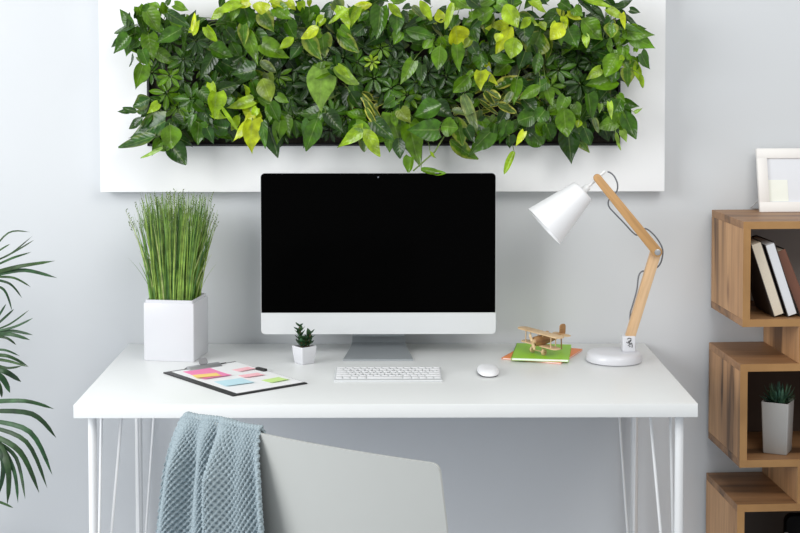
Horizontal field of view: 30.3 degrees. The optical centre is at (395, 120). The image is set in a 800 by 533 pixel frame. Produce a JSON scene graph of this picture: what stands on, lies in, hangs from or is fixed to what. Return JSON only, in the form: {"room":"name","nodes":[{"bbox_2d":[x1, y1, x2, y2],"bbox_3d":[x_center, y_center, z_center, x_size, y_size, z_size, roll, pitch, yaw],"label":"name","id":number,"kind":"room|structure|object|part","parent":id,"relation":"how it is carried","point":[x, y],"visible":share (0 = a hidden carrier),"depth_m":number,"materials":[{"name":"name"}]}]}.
{"room":"home office","nodes":[
{"label":"home office","id":0,"kind":"room"},
{"bbox_2d":[0,0,799,532],"bbox_3d":[-0.026,-0.205,4.332,8.000,3.200,0.120,0,3,0],"label":"wall","id":1,"kind":"structure","parent":0,"point":[732,67],"depth_m":4.30,"materials":[{"name":"paint"}]},
{"bbox_2d":[99,0,665,191],"bbox_3d":[-0.036,-0.109,4.244,1.616,0.623,0.060,0,3,0],"label":"frame","id":2,"kind":"object","parent":1,"relation":"attached to","point":[220,166],"visible":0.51,"depth_m":4.23,"materials":[{"name":"white painted wood"}]},
{"bbox_2d":[112,0,207,89],"bbox_3d":[-0.657,-0.218,4.130,0.263,0.260,0.200,0,3,0],"label":"plant","id":3,"kind":"object","parent":2,"relation":"in","point":[148,15],"visible":1,"depth_m":4.09,"materials":[{"name":"green plant"}]},
{"bbox_2d":[117,94,207,164],"bbox_3d":[-0.644,0.023,4.145,0.257,0.198,0.191,0,3,0],"label":"plant","id":4,"kind":"object","parent":2,"relation":"in","point":[167,136],"visible":1,"depth_m":4.11,"materials":[{"name":"green plant"}]},
{"bbox_2d":[149,75,208,132],"bbox_3d":[-0.600,-0.047,4.185,0.198,0.165,0.105,0,3,0],"label":"plant","id":5,"kind":"object","parent":2,"relation":"in","point":[181,102],"visible":0.7,"depth_m":4.17,"materials":[{"name":"green plant"}]},
{"bbox_2d":[144,14,225,91],"bbox_3d":[-0.597,-0.185,4.170,0.260,0.240,0.123,0,3,0],"label":"plant","id":6,"kind":"object","parent":2,"relation":"in","point":[186,59],"visible":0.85,"depth_m":4.15,"materials":[{"name":"green plant"}]},
{"bbox_2d":[184,80,243,143],"bbox_3d":[-0.500,-0.026,4.145,0.201,0.178,0.187,0,3,0],"label":"plant","id":7,"kind":"object","parent":2,"relation":"in","point":[218,117],"visible":0.91,"depth_m":4.09,"materials":[{"name":"green plant"}]},
{"bbox_2d":[196,23,271,95],"bbox_3d":[-0.464,-0.149,4.142,0.241,0.247,0.184,0,3,0],"label":"plant","id":8,"kind":"object","parent":2,"relation":"in","point":[231,62],"visible":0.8,"depth_m":4.11,"materials":[{"name":"green plant"}]},
{"bbox_2d":[196,0,300,46],"bbox_3d":[-0.415,-0.269,4.127,0.332,0.214,0.202,0,3,0],"label":"plant","id":9,"kind":"object","parent":2,"relation":"in","point":[231,13],"visible":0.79,"depth_m":4.09,"materials":[{"name":"green plant"}]},
{"bbox_2d":[225,72,292,157],"bbox_3d":[-0.396,-0.018,4.139,0.220,0.245,0.170,2,4,44],"label":"plant","id":10,"kind":"object","parent":2,"relation":"in","point":[256,124],"visible":0.98,"depth_m":4.10,"materials":[{"name":"green plant"}]},
{"bbox_2d":[256,10,307,80],"bbox_3d":[-0.316,-0.206,4.152,0.175,0.222,0.178,-1,3,-19],"label":"plant","id":11,"kind":"object","parent":2,"relation":"in","point":[285,31],"visible":0.92,"depth_m":4.10,"materials":[{"name":"green plant"}]},
{"bbox_2d":[273,68,313,146],"bbox_3d":[-0.287,-0.045,4.191,0.169,0.237,0.098,0,3,0],"label":"plant","id":12,"kind":"object","parent":2,"relation":"in","point":[284,86],"visible":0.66,"depth_m":4.16,"materials":[{"name":"green plant"}]},
{"bbox_2d":[289,0,344,66],"bbox_3d":[-0.234,-0.241,4.133,0.143,0.236,0.199,-1,3,-20],"label":"plant","id":13,"kind":"object","parent":2,"relation":"in","point":[316,42],"visible":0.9,"depth_m":4.09,"materials":[{"name":"green plant"}]},
{"bbox_2d":[291,53,363,151],"bbox_3d":[-0.187,-0.053,4.150,0.180,0.273,0.206,-2,3,-34],"label":"plant","id":14,"kind":"object","parent":2,"relation":"in","point":[322,78],"visible":0.98,"depth_m":4.11,"materials":[{"name":"green plant"}]},
{"bbox_2d":[292,45,369,100],"bbox_3d":[-0.179,-0.143,4.171,0.220,0.176,0.127,0,3,0],"label":"plant","id":15,"kind":"object","parent":2,"relation":"in","point":[333,50],"visible":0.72,"depth_m":4.14,"materials":[{"name":"green plant"}]},
{"bbox_2d":[306,94,358,141],"bbox_3d":[-0.179,-0.019,4.179,0.124,0.160,0.127,-1,3,-28],"label":"plant","id":16,"kind":"object","parent":2,"relation":"in","point":[330,103],"visible":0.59,"depth_m":4.15,"materials":[{"name":"green plant"}]},
{"bbox_2d":[325,0,391,54],"bbox_3d":[-0.121,-0.256,4.127,0.174,0.168,0.204,1,3,30],"label":"plant","id":17,"kind":"object","parent":2,"relation":"in","point":[349,27],"visible":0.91,"depth_m":4.08,"materials":[{"name":"green plant"}]},
{"bbox_2d":[340,81,383,135],"bbox_3d":[-0.069,-0.036,4.168,0.130,0.162,0.136,-3,4,-44],"label":"plant","id":18,"kind":"object","parent":2,"relation":"in","point":[371,109],"visible":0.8,"depth_m":4.11,"materials":[{"name":"green plant"}]},
{"bbox_2d":[337,109,393,156],"bbox_3d":[-0.074,0.031,4.145,0.173,0.130,0.196,1,3,13],"label":"plant","id":19,"kind":"object","parent":2,"relation":"in","point":[368,135],"visible":0.96,"depth_m":4.09,"materials":[{"name":"green plant"}]},
{"bbox_2d":[147,20,620,145],"bbox_3d":[-0.032,-0.109,4.243,1.350,0.359,0.058,0,3,0],"label":"tray","id":20,"kind":"object","parent":2,"relation":"on","point":[598,140],"depth_m":4.24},
{"bbox_2d":[354,36,422,100],"bbox_3d":[-0.023,-0.147,4.174,0.205,0.182,0.123,0,3,0],"label":"plant","id":21,"kind":"object","parent":2,"relation":"in","point":[376,74],"visible":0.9,"depth_m":4.16,"materials":[{"name":"green plant"}]},
{"bbox_2d":[363,0,432,58],"bbox_3d":[-0.006,-0.257,4.136,0.163,0.204,0.203,2,3,36],"label":"plant","id":22,"kind":"object","parent":2,"relation":"in","point":[377,19],"visible":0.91,"depth_m":4.09,"materials":[{"name":"green plant"}]},
{"bbox_2d":[381,91,424,158],"bbox_3d":[0.005,0.008,4.166,0.138,0.188,0.164,1,3,23],"label":"plant","id":23,"kind":"object","parent":2,"relation":"in","point":[394,113],"visible":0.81,"depth_m":4.11,"materials":[{"name":"green plant"}]},
{"bbox_2d":[372,49,446,112],"bbox_3d":[0.036,-0.104,4.179,0.220,0.198,0.116,0,3,0],"label":"plant","id":24,"kind":"object","parent":2,"relation":"in","point":[406,85],"visible":0.57,"depth_m":4.16,"materials":[{"name":"green plant"}]},
{"bbox_2d":[400,93,466,175],"bbox_3d":[0.087,0.037,4.139,0.164,0.229,0.205,-1,3,-30],"label":"plant","id":25,"kind":"object","parent":2,"relation":"in","point":[413,133],"visible":0.99,"depth_m":4.09,"materials":[{"name":"green plant"}]},
{"bbox_2d":[400,0,481,84],"bbox_3d":[0.134,-0.234,4.129,0.241,0.273,0.205,0,3,0],"label":"plant","id":26,"kind":"object","parent":2,"relation":"in","point":[453,40],"visible":0.98,"depth_m":4.08,"materials":[{"name":"green plant"}]},
{"bbox_2d":[408,33,474,103],"bbox_3d":[0.120,-0.136,4.176,0.214,0.223,0.120,0,3,0],"label":"plant","id":27,"kind":"object","parent":2,"relation":"in","point":[450,73],"visible":0.58,"depth_m":4.15,"materials":[{"name":"green plant"}]},
{"bbox_2d":[417,85,503,131],"bbox_3d":[0.200,-0.041,4.182,0.211,0.165,0.192,-3,4,-44],"label":"plant","id":28,"kind":"object","parent":2,"relation":"in","point":[467,105],"visible":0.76,"depth_m":4.09,"materials":[{"name":"green plant"}]},
{"bbox_2d":[449,114,513,159],"bbox_3d":[0.217,0.044,4.152,0.149,0.130,0.199,-1,3,-26],"label":"plant","id":29,"kind":"object","parent":2,"relation":"in","point":[488,133],"visible":0.73,"depth_m":4.09,"materials":[{"name":"green plant"}]},
{"bbox_2d":[462,0,500,64],"bbox_3d":[0.250,-0.278,4.135,0.130,0.249,0.188,1,3,26],"label":"plant","id":30,"kind":"object","parent":2,"relation":"in","point":[482,16],"visible":0.83,"depth_m":4.10,"materials":[{"name":"green plant"}]},
{"bbox_2d":[453,36,518,103],"bbox_3d":[0.256,-0.140,4.139,0.192,0.208,0.194,0,3,0],"label":"plant","id":31,"kind":"object","parent":2,"relation":"in","point":[480,73],"visible":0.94,"depth_m":4.11,"materials":[{"name":"green plant"}]},
{"bbox_2d":[467,109,526,173],"bbox_3d":[0.315,0.055,4.162,0.208,0.184,0.155,2,3,39],"label":"plant","id":32,"kind":"object","parent":2,"relation":"in","point":[510,139],"visible":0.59,"depth_m":4.10,"materials":[{"name":"green plant"}]},
{"bbox_2d":[480,0,541,75],"bbox_3d":[0.319,-0.256,4.125,0.168,0.271,0.207,-1,3,-26],"label":"plant","id":33,"kind":"object","parent":2,"relation":"in","point":[506,39],"visible":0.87,"depth_m":4.06,"materials":[{"name":"green plant"}]},
{"bbox_2d":[474,64,550,118],"bbox_3d":[0.325,-0.099,4.150,0.250,0.191,0.178,0,3,0],"label":"plant","id":34,"kind":"object","parent":2,"relation":"in","point":[507,96],"visible":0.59,"depth_m":4.13,"materials":[{"name":"green plant"}]},
{"bbox_2d":[502,0,574,104],"bbox_3d":[0.399,-0.197,4.147,0.149,0.307,0.208,2,3,43],"label":"plant","id":35,"kind":"object","parent":2,"relation":"in","point":[536,41],"visible":0.87,"depth_m":4.11,"materials":[{"name":"green plant"}]},
{"bbox_2d":[511,96,569,147],"bbox_3d":[0.420,0.000,4.154,0.182,0.148,0.177,0,3,0],"label":"leaf plant","id":36,"kind":"object","parent":2,"relation":"in","point":[536,118],"visible":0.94,"depth_m":4.11,"materials":[{"name":"green plant"}]},
{"bbox_2d":[528,48,598,107],"bbox_3d":[0.473,-0.133,4.179,0.217,0.213,0.118,0,3,0],"label":"plant","id":37,"kind":"object","parent":2,"relation":"in","point":[561,67],"visible":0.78,"depth_m":4.16,"materials":[{"name":"green plant"}]},
{"bbox_2d":[546,87,600,163],"bbox_3d":[0.503,0.013,4.152,0.170,0.217,0.193,1,3,19],"label":"plant","id":38,"kind":"object","parent":2,"relation":"in","point":[576,131],"visible":0.98,"depth_m":4.10,"materials":[{"name":"green plant"}]},
{"bbox_2d":[545,0,610,55],"bbox_3d":[0.497,-0.277,4.130,0.192,0.210,0.201,0,3,0],"label":"plant","id":39,"kind":"object","parent":2,"relation":"in","point":[565,30],"visible":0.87,"depth_m":4.07,"materials":[{"name":"green plant"}]},
{"bbox_2d":[581,44,629,101],"bbox_3d":[0.589,-0.136,4.144,0.141,0.189,0.188,0,3,0],"label":"plant","id":40,"kind":"object","parent":2,"relation":"in","point":[603,76],"visible":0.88,"depth_m":4.10,"materials":[{"name":"green plant"}]},
{"bbox_2d":[573,0,654,57],"bbox_3d":[0.613,-0.276,4.114,0.208,0.201,0.203,2,3,35],"label":"plant","id":41,"kind":"object","parent":2,"relation":"in","point":[621,33],"visible":0.95,"depth_m":4.09,"materials":[{"name":"green plant"}]},
{"bbox_2d":[589,89,641,149],"bbox_3d":[0.609,-0.006,4.135,0.144,0.174,0.218,0,3,0],"label":"plant","id":42,"kind":"object","parent":2,"relation":"in","point":[614,115],"visible":0.93,"depth_m":4.10,"materials":[{"name":"green plant"}]},
{"bbox_2d":[618,48,650,87],"bbox_3d":[0.659,-0.156,4.145,0.112,0.128,0.184,0,3,0],"label":"plant","id":43,"kind":"object","parent":2,"relation":"in","point":[631,68],"visible":0.8,"depth_m":4.12,"materials":[{"name":"green plant"}]},
{"bbox_3d":[-0.015,1.561,1.742,8.000,0.100,5.210,0,3,0],"label":"floor","id":44,"kind":"structure","parent":0,"visible":0},
{"bbox_2d":[0,230,55,507],"bbox_3d":[-1.431,0.782,3.844,0.965,1.272,0.614,1,3,18],"label":"potted palm","id":45,"kind":"object","parent":44,"relation":"on","point":[7,464],"visible":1,"depth_m":3.90,"materials":[{"name":"green plant"}]},
{"bbox_2d":[193,416,447,532],"bbox_3d":[-0.051,1.014,2.909,0.637,0.891,0.496,2,3,36],"label":"chair","id":46,"kind":"object","parent":44,"relation":"on","point":[307,487],"visible":0.77,"depth_m":2.63,"materials":[{"name":"white plastic"}]},
{"bbox_2d":[156,411,265,532],"bbox_3d":[-0.334,0.809,2.827,0.149,0.499,0.360,-2,3,-41],"label":"throw blanket","id":47,"kind":"object","parent":46,"relation":"on","point":[211,482],"visible":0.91,"depth_m":2.76,"materials":[{"name":"blue fabric"}]},
{"bbox_2d":[73,343,697,532],"bbox_3d":[-0.023,1.039,3.941,1.500,0.750,0.750,0,3,0],"label":"desk","id":48,"kind":"object","parent":44,"relation":"on","point":[131,386],"visible":0.81,"depth_m":3.69,"materials":[{"name":"white paint"}]},
{"bbox_3d":[-0.736,1.071,3.613,0.028,0.716,0.028,0,3,0],"label":"leg","id":49,"kind":"part","parent":48,"relation":"part of","materials":[{"name":"white metal"}]},
{"bbox_3d":[-0.731,1.063,3.653,0.007,0.705,0.076,0,3,5],"label":"rod","id":50,"kind":"part","parent":48,"relation":"part of","materials":[{"name":"white metal"}]},
{"bbox_3d":[-0.702,1.064,3.639,0.083,0.705,0.007,-2,3,-38],"label":"rod","id":51,"kind":"part","parent":48,"relation":"part of","materials":[{"name":"white metal"}]},
{"bbox_3d":[-0.733,1.038,4.225,0.007,0.705,0.076,0,3,-5],"label":"rod","id":52,"kind":"part","parent":48,"relation":"part of","materials":[{"name":"white metal"}]},
{"bbox_3d":[-0.739,1.042,4.266,0.028,0.716,0.028,0,3,0],"label":"leg","id":53,"kind":"part","parent":48,"relation":"part of","materials":[{"name":"white metal"}]},
{"bbox_3d":[-0.705,1.037,4.239,0.083,0.705,0.007,2,3,37],"label":"rod","id":54,"kind":"part","parent":48,"relation":"part of","materials":[{"name":"white metal"}]},
{"bbox_2d":[126,188,218,361],"bbox_3d":[-0.614,0.423,4.117,0.253,0.465,0.163,0,3,9],"label":"potted grass","id":55,"kind":"object","parent":48,"relation":"on","point":[175,309],"depth_m":4.07,"materials":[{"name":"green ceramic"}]},
{"bbox_2d":[144,293,207,361],"bbox_3d":[-0.609,0.572,4.119,0.143,0.168,0.143,0,3,9],"label":"pot","id":56,"kind":"object","parent":55,"relation":"attached to","point":[175,324],"depth_m":4.05,"materials":[{"name":"white ceramic"}]},
{"bbox_2d":[163,358,306,395],"bbox_3d":[-0.417,0.654,3.833,0.224,0.028,0.342,-2,3,-38],"label":"clipboard","id":57,"kind":"object","parent":48,"relation":"on","point":[203,362],"visible":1,"depth_m":3.80,"materials":[{"name":"black plastic"}]},
{"bbox_3d":[-0.514,0.643,3.953,0.026,0.016,0.013,-2,3,-38],"label":"clip lever","id":58,"kind":"part","parent":57,"relation":"part of","materials":[{"name":"metal"}]},
{"bbox_2d":[173,362,301,392],"bbox_3d":[-0.411,0.664,3.838,0.202,0.001,0.320,-2,3,-38],"label":"paper sheet","id":59,"kind":"object","parent":57,"relation":"on","point":[257,383],"visible":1,"depth_m":3.82,"materials":[{"name":"white paper"}]},
{"bbox_2d":[184,368,230,378],"bbox_3d":[-0.492,0.661,3.874,0.080,0.003,0.120,-2,3,-36],"label":"sticky note","id":60,"kind":"object","parent":59,"relation":"on","point":[207,370],"visible":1,"depth_m":3.89,"materials":[{"name":"pink paper"}]},
{"bbox_2d":[193,373,221,377],"bbox_3d":[-0.489,0.662,3.846,0.066,0.003,0.048,-1,3,-24],"label":"sticky note","id":61,"kind":"object","parent":60,"relation":"on","point":[208,374],"visible":1,"depth_m":3.85,"materials":[{"name":"yellow paper"}]},
{"bbox_2d":[214,378,251,385],"bbox_3d":[-0.410,0.666,3.771,0.080,0.003,0.072,-2,3,-33],"label":"sticky note","id":62,"kind":"object","parent":59,"relation":"on","point":[229,382],"visible":1,"depth_m":3.78,"materials":[{"name":"blue paper"}]},
{"bbox_2d":[233,367,254,370],"bbox_3d":[-0.399,0.659,3.926,0.054,0.003,0.040,-3,4,-44],"label":"sticky note","id":63,"kind":"object","parent":59,"relation":"on","point":[244,368],"visible":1,"depth_m":3.92,"materials":[{"name":"pink paper"}]},
{"bbox_2d":[238,373,265,376],"bbox_3d":[-0.373,0.662,3.852,0.058,0.003,0.042,-2,3,-36],"label":"sticky note","id":64,"kind":"object","parent":59,"relation":"on","point":[251,374],"visible":1,"depth_m":3.85,"materials":[{"name":"pink paper"}]},
{"bbox_2d":[255,367,266,371],"bbox_3d":[-0.354,0.658,3.915,0.036,0.007,0.012,2,4,45],"label":"paper clip","id":65,"kind":"object","parent":59,"relation":"on","point":[256,368],"visible":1,"depth_m":3.91,"materials":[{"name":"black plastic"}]},
{"bbox_2d":[262,377,287,381],"bbox_3d":[-0.307,0.664,3.796,0.056,0.003,0.048,-2,3,-41],"label":"sticky note","id":66,"kind":"object","parent":59,"relation":"on","point":[276,379],"visible":1,"depth_m":3.80,"materials":[{"name":"green paper"}]},
{"bbox_2d":[292,322,315,364],"bbox_3d":[-0.245,0.604,4.024,0.063,0.112,0.052,-2,3,-38],"label":"potted succulent","id":67,"kind":"object","parent":48,"relation":"on","point":[304,353],"visible":1,"depth_m":4.01,"materials":[{"name":"white ceramic"}]},
{"bbox_2d":[292,344,315,364],"bbox_3d":[-0.247,0.636,4.026,0.049,0.048,0.049,-2,3,-38],"label":"pot","id":68,"kind":"object","parent":67,"relation":"attached to","point":[303,354],"depth_m":4.01,"materials":[{"name":"white ceramic"}]},
{"bbox_2d":[260,172,495,360],"bbox_3d":[-0.047,0.399,4.134,0.656,0.510,0.184,0,3,0],"label":"desktop computer","id":69,"kind":"object","parent":48,"relation":"on","point":[378,259],"visible":1,"depth_m":4.13,"materials":[{"name":"glass"}]},
{"bbox_2d":[334,367,442,381],"bbox_3d":[-0.018,0.661,3.857,0.279,0.013,0.130,0,3,0],"label":"keyboard","id":70,"kind":"object","parent":48,"relation":"on","point":[342,374],"visible":1,"depth_m":3.84,"materials":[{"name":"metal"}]},
{"bbox_2d":[477,364,498,376],"bbox_3d":[0.245,0.654,3.895,0.057,0.021,0.113,0,3,0],"label":"computer mouse","id":71,"kind":"object","parent":48,"relation":"on","point":[484,370],"visible":1,"depth_m":3.86,"materials":[{"name":"white plastic"}]},
{"bbox_2d":[502,348,581,363],"bbox_3d":[0.413,0.652,4.136,0.170,0.004,0.205,1,3,24],"label":"notebook","id":72,"kind":"object","parent":48,"relation":"on","point":[574,351],"visible":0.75,"depth_m":4.10,"materials":[{"name":"orange paper"}]},
{"bbox_2d":[511,343,570,361],"bbox_3d":[0.410,0.646,4.128,0.156,0.007,0.210,0,3,9],"label":"notebook","id":73,"kind":"object","parent":72,"relation":"on","point":[521,352],"visible":0.9,"depth_m":4.08,"materials":[{"name":"green paper"}]},
{"bbox_2d":[518,324,570,355],"bbox_3d":[0.422,0.608,4.087,0.145,0.074,0.145,0,3,-8],"label":"toy biplane","id":74,"kind":"object","parent":73,"relation":"on","point":[544,337],"visible":1,"depth_m":4.08,"materials":[{"name":"brown wood"}]},
{"bbox_2d":[528,171,663,365],"bbox_3d":[0.549,0.396,4.037,0.374,0.524,0.153,0,3,0],"label":"desk lamp","id":75,"kind":"object","parent":48,"relation":"on","point":[558,213],"visible":1,"depth_m":4.01,"materials":[{"name":"white metal"}]},
{"bbox_3d":[0.448,0.252,4.021,0.172,0.168,0.129,0,3,0],"label":"lamp shade","id":76,"kind":"part","parent":75,"relation":"part of","materials":[{"name":"metal"}]},
{"bbox_3d":[0.538,0.168,4.026,0.072,0.067,0.022,0,3,0],"label":"neck rod","id":77,"kind":"part","parent":75,"relation":"part of","materials":[{"name":"silver metal"}]},
{"bbox_3d":[0.631,0.257,4.013,0.028,0.284,0.012,-39,2,1],"label":"arm","id":78,"kind":"part","parent":75,"relation":"part of","materials":[{"name":"brown wood"}]},
{"bbox_2d":[621,334,635,351],"bbox_3d":[0.638,0.608,4.045,0.035,0.044,0.034,0,3,0],"label":"socket","id":79,"kind":"object","parent":75,"relation":"attached to","point":[628,341],"depth_m":4.03,"materials":[{"name":"plastic"}]},
{"bbox_3d":[0.657,0.367,4.044,0.158,0.462,0.022,0,3,0],"label":"cord","id":80,"kind":"part","parent":75,"relation":"part of","materials":[{"name":"grey plastic"}]},
{"bbox_3d":[0.676,0.475,4.040,0.029,0.279,0.018,16,2,-1],"label":"arm","id":81,"kind":"part","parent":75,"relation":"part of","materials":[{"name":"brown wood"}]},
{"bbox_3d":[0.656,1.036,4.244,0.083,0.705,0.007,-2,3,-38],"label":"rod","id":82,"kind":"part","parent":48,"relation":"part of","materials":[{"name":"white metal"}]},
{"bbox_3d":[0.691,1.040,4.271,0.028,0.716,0.028,0,3,0],"label":"leg","id":83,"kind":"part","parent":48,"relation":"part of","materials":[{"name":"white metal"}]},
{"bbox_3d":[0.686,1.036,4.230,0.007,0.705,0.076,0,3,5],"label":"rod","id":84,"kind":"part","parent":48,"relation":"part of","materials":[{"name":"white metal"}]},
{"bbox_3d":[0.659,1.062,3.644,0.083,0.705,0.007,2,3,37],"label":"rod","id":85,"kind":"part","parent":48,"relation":"part of","materials":[{"name":"white metal"}]},
{"bbox_3d":[0.688,1.062,3.658,0.007,0.705,0.076,0,3,-5],"label":"rod","id":86,"kind":"part","parent":48,"relation":"part of","materials":[{"name":"white metal"}]},
{"bbox_3d":[0.693,1.069,3.618,0.028,0.716,0.028,0,3,0],"label":"leg","id":87,"kind":"part","parent":48,"relation":"part of","materials":[{"name":"white metal"}]},
{"bbox_2d":[706,209,799,532],"bbox_3d":[1.129,0.833,4.150,0.430,1.141,0.310,0,3,-3],"label":"bookcase","id":88,"kind":"object","parent":44,"relation":"on","point":[736,502],"visible":0.93,"depth_m":4.12,"materials":[{"name":"brown wood"}]},
{"bbox_3d":[0.924,1.168,4.153,0.020,0.237,0.309,0,3,-4],"label":"panel","id":89,"kind":"part","parent":88,"relation":"part of","materials":[{"name":"brown wood"}]},
{"bbox_3d":[0.929,0.788,4.137,0.020,0.241,0.309,0,3,-3],"label":"panel","id":90,"kind":"part","parent":88,"relation":"part of","materials":[{"name":"brown wood"}]},
{"bbox_3d":[0.934,0.405,4.120,0.020,0.244,0.309,0,3,-3],"label":"panel","id":91,"kind":"part","parent":88,"relation":"part of","materials":[{"name":"brown wood"}]},
{"bbox_3d":[1.124,1.039,4.160,0.420,0.020,0.309,0,3,-3],"label":"panel","id":92,"kind":"part","parent":88,"relation":"part of","materials":[{"name":"brown wood"}]},
{"bbox_3d":[1.129,0.657,4.143,0.420,0.020,0.309,0,3,-3],"label":"panel","id":93,"kind":"part","parent":88,"relation":"part of","materials":[{"name":"brown wood"}]},
{"bbox_3d":[1.129,0.918,4.155,0.420,0.020,0.309,0,3,-3],"label":"panel","id":94,"kind":"part","parent":88,"relation":"part of","materials":[{"name":"brown wood"}]},
{"bbox_3d":[1.133,0.536,4.138,0.420,0.020,0.309,0,3,-3],"label":"panel","id":95,"kind":"part","parent":88,"relation":"part of","materials":[{"name":"brown wood"}]},
{"bbox_3d":[1.133,0.273,4.127,0.420,0.020,0.309,0,3,-3],"label":"panel","id":96,"kind":"part","parent":88,"relation":"part of","materials":[{"name":"brown wood"}]},
{"bbox_2d":[750,237,783,317],"bbox_3d":[1.002,0.425,4.074,0.095,0.208,0.160,0,3,-3],"label":"book","id":97,"kind":"object","parent":88,"relation":"on","point":[763,289],"visible":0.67,"depth_m":4.00,"materials":[{"name":"beige paper"}]},
{"bbox_3d":[1.115,1.161,4.310,0.380,0.237,0.006,0,3,-4],"label":"panel","id":98,"kind":"part","parent":88,"relation":"part of","materials":[{"name":"brown wood"}]},
{"bbox_3d":[1.120,0.781,4.294,0.380,0.241,0.006,0,3,-4],"label":"panel","id":99,"kind":"part","parent":88,"relation":"part of","materials":[{"name":"brown wood"}]},
{"bbox_2d":[751,235,796,316],"bbox_3d":[1.039,0.426,4.076,0.092,0.206,0.160,0,3,-3],"label":"book","id":100,"kind":"object","parent":88,"relation":"on","point":[770,249],"visible":0.47,"depth_m":4.00,"materials":[{"name":"white paper"}]},
{"bbox_2d":[750,148,799,211],"bbox_3d":[1.155,0.170,4.238,0.263,0.181,0.067,0,3,-2],"label":"photo frame","id":101,"kind":"object","parent":88,"relation":"on","point":[778,169],"visible":1,"depth_m":4.23,"materials":[{"name":"wood"}]},
{"bbox_2d":[767,158,799,201],"bbox_3d":[1.162,0.170,4.235,0.198,0.129,0.036,0,3,-2],"label":"print","id":102,"kind":"object","parent":101,"relation":"attached to","point":[783,174],"depth_m":4.23},
{"bbox_3d":[1.124,0.398,4.277,0.380,0.244,0.006,0,3,-4],"label":"panel","id":103,"kind":"part","parent":88,"relation":"part of","materials":[{"name":"brown wood"}]},
{"bbox_2d":[759,381,795,454],"bbox_3d":[1.052,0.814,4.070,0.100,0.195,0.096,0,3,11],"label":"potted succulent","id":104,"kind":"object","parent":88,"relation":"on","point":[777,408],"visible":1,"depth_m":4.04,"materials":[{"name":"white ceramic"}]},
{"bbox_2d":[761,397,793,454],"bbox_3d":[1.053,0.840,4.073,0.075,0.142,0.075,1,3,27],"label":"plant pot","id":105,"kind":"object","parent":88,"relation":"on","point":[777,412],"depth_m":4.04,"materials":[{"name":"white ceramic"}]},
{"bbox_3d":[1.088,0.979,4.155,0.018,0.101,0.309,0,3,-3],"label":"spacer panel","id":106,"kind":"part","parent":88,"relation":"part of","materials":[{"name":"brown wood"}]},
{"bbox_3d":[1.087,0.597,4.138,0.018,0.101,0.309,0,3,-3],"label":"spacer panel","id":107,"kind":"part","parent":88,"relation":"part of","materials":[{"name":"brown wood"}]},
{"bbox_2d":[776,245,799,315],"bbox_3d":[1.073,0.436,4.084,0.098,0.185,0.152,0,3,-3],"label":"book","id":108,"kind":"object","parent":88,"relation":"on","point":[793,284],"visible":0.35,"depth_m":4.01,"materials":[{"name":"brown paper"}]},
{"bbox_2d":[783,513,799,532],"bbox_3d":[1.153,1.194,4.143,0.124,0.186,0.030,0,3,0],"label":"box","id":109,"kind":"object","parent":88,"relation":"on","point":[791,524],"visible":1,"depth_m":4.13,"materials":[{"name":"black"}]}
]}

